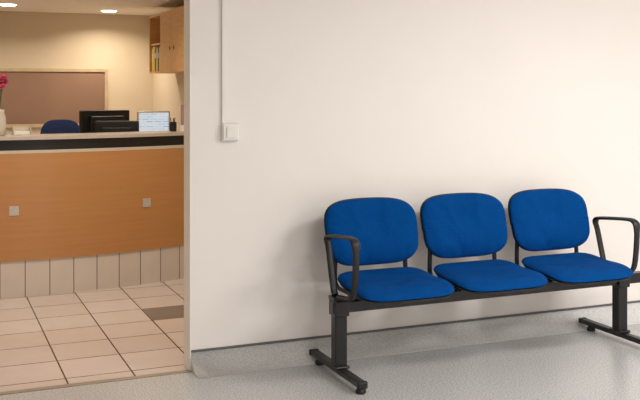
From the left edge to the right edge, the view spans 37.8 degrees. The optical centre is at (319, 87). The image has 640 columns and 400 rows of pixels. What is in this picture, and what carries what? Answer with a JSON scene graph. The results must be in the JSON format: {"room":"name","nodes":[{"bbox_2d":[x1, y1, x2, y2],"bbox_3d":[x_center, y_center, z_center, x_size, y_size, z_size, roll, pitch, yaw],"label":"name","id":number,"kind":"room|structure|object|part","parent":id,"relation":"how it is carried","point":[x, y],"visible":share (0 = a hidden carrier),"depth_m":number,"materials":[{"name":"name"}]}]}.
{"room":"hospital interior","nodes":[
{"label":"hospital interior","id":0,"kind":"room"},
{"bbox_2d":[0,11,151,134],"bbox_3d":[-4.210,0.250,12.169,4.270,2.500,0.100,0,0,-23],"label":"wall","id":1,"kind":"structure","parent":0,"point":[119,44],"depth_m":12.59,"materials":[{"name":"paint"}]},
{"bbox_2d":[0,68,107,127],"bbox_3d":[-4.097,0.130,12.146,2.660,0.780,0.030,0,0,-23],"label":"notice board","id":2,"kind":"object","parent":1,"relation":"attached to","point":[32,97],"visible":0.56,"depth_m":12.36,"materials":[{"name":"brown wood"}]},
{"bbox_2d":[0,0,183,15],"bbox_3d":[-2.689,-1.050,8.551,4.270,0.100,7.950,0,0,-23],"label":"ceiling","id":3,"kind":"structure","parent":0,"point":[124,7],"depth_m":11.47,"materials":[{"name":"paint"}]},
{"bbox_2d":[0,3,17,5],"bbox_3d":[-3.716,-0.988,11.130,0.236,0.024,0.236,0,0,-23],"label":"recessed light","id":4,"kind":"object","parent":3,"relation":"in","point":[1,4],"visible":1,"depth_m":11.05,"materials":[{"name":"white plastic"}]},
{"bbox_2d":[100,10,117,11],"bbox_3d":[-2.717,-0.988,12.038,0.236,0.024,0.236,0,0,-23],"label":"recessed light","id":5,"kind":"object","parent":3,"relation":"in","point":[100,10],"visible":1,"depth_m":11.97,"materials":[{"name":"white plastic"}]},
{"bbox_2d":[152,8,183,129],"bbox_3d":[-0.747,0.250,9.313,0.100,2.500,7.850,0,0,-23],"label":"wall","id":6,"kind":"structure","parent":0,"point":[167,89],"depth_m":12.00,"materials":[{"name":"paint"}]},
{"bbox_2d":[149,6,183,73],"bbox_3d":[-1.626,-0.530,10.815,0.355,0.700,1.820,0,0,-23],"label":"upper cabinet","id":7,"kind":"object","parent":6,"relation":"attached to","point":[166,29],"visible":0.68,"depth_m":10.58,"materials":[{"name":"brown wood"}]},
{"bbox_2d":[153,47,155,71],"bbox_3d":[-1.909,-0.350,11.442,0.252,0.300,0.065,0,0,-23],"label":"ring binder","id":8,"kind":"object","parent":7,"relation":"in","point":[153,47],"visible":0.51,"depth_m":11.39,"materials":[{"name":"paper"}]},
{"bbox_2d":[156,48,157,70],"bbox_3d":[-1.849,-0.340,11.300,0.252,0.280,0.065,0,0,-23],"label":"ring binder","id":9,"kind":"object","parent":7,"relation":"in","point":[156,48],"visible":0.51,"depth_m":11.24,"materials":[{"name":"paper"}]},
{"bbox_3d":[-1.758,-0.530,10.708,0.018,0.694,0.569,0,0,-23],"label":"door","id":10,"kind":"part","parent":7,"relation":"part of","materials":[{"name":"brown wood"}]},
{"bbox_3d":[-1.535,-0.530,10.178,0.018,0.694,0.569,0,0,-23],"label":"door","id":11,"kind":"part","parent":7,"relation":"part of","materials":[{"name":"brown wood"}]},
{"bbox_2d":[0,278,639,399],"bbox_3d":[-0.346,1.550,5.984,9.200,0.100,14.500,0,0,-23],"label":"floor","id":12,"kind":"structure","parent":0,"point":[597,364],"depth_m":5.05,"materials":[{"name":"tile"}]},
{"bbox_2d":[40,119,78,133],"bbox_3d":[-2.558,0.910,9.312,0.571,1.180,0.546,0,0,-23],"label":"office chair","id":13,"kind":"object","parent":12,"relation":"on","point":[61,126],"visible":0.12,"depth_m":9.47,"materials":[{"name":"blue fabric"}]},
{"bbox_2d":[0,135,183,298],"bbox_3d":[-2.080,0.936,7.110,3.961,1.128,0.719,0,0,-25],"label":"reception desk","id":14,"kind":"object","parent":12,"relation":"on","point":[90,214],"depth_m":6.91,"materials":[{"name":"wood"}]},
{"bbox_2d":[0,130,183,139],"bbox_3d":[-2.120,0.360,7.195,3.970,0.024,0.922,0,0,-25],"label":"countertop","id":15,"kind":"structure","parent":14,"relation":"on","point":[167,132],"depth_m":7.00,"materials":[{"name":"laminate"}]},
{"bbox_2d":[0,74,8,135],"bbox_3d":[-2.349,0.116,6.825,0.145,0.464,0.125,0,0,1],"label":"flower vase","id":16,"kind":"object","parent":15,"relation":"on","point":[3,80],"visible":1,"depth_m":6.80,"materials":[{"name":"ceramic"}]},
{"bbox_3d":[-2.309,-0.086,6.822,0.065,0.040,0.056,0,0,-23],"label":"flower","id":17,"kind":"part","parent":16,"relation":"part of","materials":[{"name":"pink plant"}]},
{"bbox_2d":[12,127,30,134],"bbox_3d":[-2.211,0.318,6.924,0.130,0.060,0.100,0,0,-23],"label":"paper tray","id":18,"kind":"object","parent":15,"relation":"on","point":[15,130],"visible":1,"depth_m":6.90,"materials":[{"name":"plastic"}]},
{"bbox_2d":[170,118,176,131],"bbox_3d":[-1.178,0.293,7.499,0.056,0.111,0.056,0,0,-23],"label":"pen cup","id":19,"kind":"object","parent":15,"relation":"on","point":[173,125],"visible":1,"depth_m":7.48,"materials":[{"name":"black plastic"}]},
{"bbox_2d":[179,105,183,130],"bbox_3d":[-1.073,0.240,7.533,0.110,0.215,0.060,0,0,-23],"label":"holder","id":20,"kind":"object","parent":15,"relation":"on","point":[181,106],"visible":0.41,"depth_m":7.51,"materials":[{"name":"pink plastic"}]},
{"bbox_3d":[-2.073,0.854,7.096,3.958,0.768,0.684,0,0,-25],"label":"panel","id":21,"kind":"part","parent":14,"relation":"part of","materials":[{"name":"brown wood"}]},
{"bbox_2d":[0,370,190,394],"bbox_3d":[-1.691,1.498,4.529,2.171,0.005,0.036,0,0,-23],"label":"trim","id":22,"kind":"structure","parent":12,"relation":"on","point":[181,371],"depth_m":4.75,"materials":[{"name":"metal"}]},
{"bbox_2d":[309,188,639,394],"bbox_3d":[0.983,1.053,5.242,2.035,0.894,0.642,0,0,-23],"label":"bench","id":23,"kind":"object","parent":12,"relation":"on","point":[369,230],"visible":1,"depth_m":5.18,"materials":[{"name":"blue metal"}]},
{"bbox_3d":[0.099,1.268,4.836,0.080,0.352,0.100,0,0,-23],"label":"leg","id":24,"kind":"part","parent":23,"relation":"part of","materials":[{"name":"black metal"}]},
{"bbox_3d":[0.110,0.915,4.784,0.051,0.343,0.378,0,0,-23],"label":"armrest","id":25,"kind":"part","parent":23,"relation":"part of","materials":[{"name":"black plastic"}]},
{"bbox_3d":[0.341,0.959,4.971,0.459,0.285,0.401,0,0,-23],"label":"seat frame","id":26,"kind":"part","parent":23,"relation":"part of","materials":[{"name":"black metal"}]},
{"bbox_3d":[0.283,0.784,5.100,0.549,0.350,0.134,0,0,-23],"label":"backrest","id":27,"kind":"part","parent":23,"relation":"part of","materials":[{"name":"blue fabric"}]},
{"bbox_2d":[337,267,454,301],"bbox_3d":[0.393,1.023,4.905,0.554,0.073,0.467,0,0,-23],"label":"seat cushion","id":28,"kind":"object","parent":23,"relation":"on","point":[398,284],"depth_m":4.81,"materials":[{"name":"blue fabric"}]},
{"bbox_3d":[0.880,0.959,5.197,0.459,0.285,0.401,0,0,-23],"label":"seat frame","id":29,"kind":"part","parent":23,"relation":"part of","materials":[{"name":"black metal"}]},
{"bbox_3d":[0.821,0.784,5.326,0.549,0.350,0.134,0,0,-23],"label":"backrest","id":30,"kind":"part","parent":23,"relation":"part of","materials":[{"name":"blue fabric"}]},
{"bbox_2d":[434,259,547,291],"bbox_3d":[0.931,1.023,5.131,0.554,0.073,0.467,0,0,-23],"label":"seat cushion","id":31,"kind":"object","parent":23,"relation":"on","point":[493,275],"depth_m":5.03,"materials":[{"name":"blue fabric"}]},
{"bbox_3d":[1.418,0.959,5.424,0.459,0.285,0.401,0,0,-23],"label":"seat frame","id":32,"kind":"part","parent":23,"relation":"part of","materials":[{"name":"black metal"}]},
{"bbox_3d":[1.360,0.784,5.552,0.549,0.350,0.134,0,0,-23],"label":"backrest","id":33,"kind":"part","parent":23,"relation":"part of","materials":[{"name":"blue fabric"}]},
{"bbox_2d":[522,252,632,282],"bbox_3d":[1.470,1.023,5.357,0.554,0.073,0.467,0,0,-23],"label":"seat cushion","id":34,"kind":"object","parent":23,"relation":"on","point":[576,267],"depth_m":5.26,"materials":[{"name":"blue fabric"}]},
{"bbox_3d":[1.727,0.915,5.464,0.051,0.343,0.378,0,0,-23],"label":"armrest","id":35,"kind":"part","parent":23,"relation":"part of","materials":[{"name":"black plastic"}]},
{"bbox_3d":[1.776,1.268,5.541,0.080,0.352,0.100,0,0,-23],"label":"leg","id":36,"kind":"part","parent":23,"relation":"part of","materials":[{"name":"black metal"}]},
{"bbox_3d":[-2.401,1.125,7.647,2.700,0.750,0.960,0,0,-23],"label":"desk","id":37,"kind":"object","parent":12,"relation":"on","visible":0},
{"bbox_2d":[79,110,128,132],"bbox_3d":[-1.838,0.470,8.014,0.450,0.560,0.180,0,0,-37],"label":"computer monitor","id":38,"kind":"object","parent":37,"relation":"on","point":[87,118],"visible":0.24,"depth_m":7.93,"materials":[{"name":"black plastic"}]},
{"bbox_2d":[95,121,138,132],"bbox_3d":[-1.640,0.507,7.555,0.350,0.485,0.180,0,0,-11],"label":"computer monitor","id":39,"kind":"object","parent":37,"relation":"on","point":[100,126],"visible":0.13,"depth_m":7.53,"materials":[{"name":"black plastic"}]},
{"bbox_2d":[137,111,169,130],"bbox_3d":[-1.487,0.477,8.345,0.290,0.545,0.180,0,0,-14],"label":"sign","id":40,"kind":"object","parent":37,"relation":"on","point":[148,120],"visible":0.44,"depth_m":8.30,"materials":[{"name":"paper"}]},
{"bbox_2d":[192,0,639,349],"bbox_3d":[-0.051,0.150,5.283,9.200,2.700,0.120,0,0,-23],"label":"wall","id":41,"kind":"structure","parent":0,"point":[412,102],"depth_m":5.40,"materials":[{"name":"paint"}]},
{"bbox_2d":[184,0,191,370],"bbox_3d":[-1.714,0.350,4.584,2.192,2.300,0.124,0,0,-23],"label":"trim","id":42,"kind":"structure","parent":41,"relation":"attached to","point":[187,3],"depth_m":4.99,"materials":[{"name":"paint"}]},
{"bbox_2d":[221,0,225,122],"bbox_3d":[-0.514,-0.505,5.012,0.032,1.390,0.020,0,0,-23],"label":"duct","id":43,"kind":"object","parent":41,"relation":"attached to","point":[223,2],"visible":1,"depth_m":5.01,"materials":[{"name":"white plastic"}]},
{"bbox_2d":[221,123,238,140],"bbox_3d":[-0.481,0.237,5.015,0.094,0.094,0.041,0,0,-23],"label":"light switch","id":44,"kind":"object","parent":41,"relation":"attached to","point":[229,131],"visible":1,"depth_m":5.00,"materials":[{"name":"white plastic"}]},
{"bbox_3d":[-0.476,0.237,5.004,0.082,0.082,0.005,0,0,-23],"label":"frame plate","id":45,"kind":"part","parent":44,"relation":"part of","materials":[{"name":"white plastic"}]},
{"bbox_2d":[191,302,639,378],"bbox_3d":[1.747,1.450,5.896,5.210,0.099,0.144,0,0,-23],"label":"baseboard","id":46,"kind":"structure","parent":41,"relation":"attached to","point":[239,360],"depth_m":5.40,"materials":[{"name":"plastic"}]},
{"bbox_2d":[191,300,639,352],"bbox_3d":[1.721,1.394,5.958,5.210,0.012,0.009,0,0,-23],"label":"trim","id":47,"kind":"structure","parent":41,"relation":"attached to","point":[610,304],"depth_m":5.44,"materials":[{"name":"grey plastic"}]}
]}

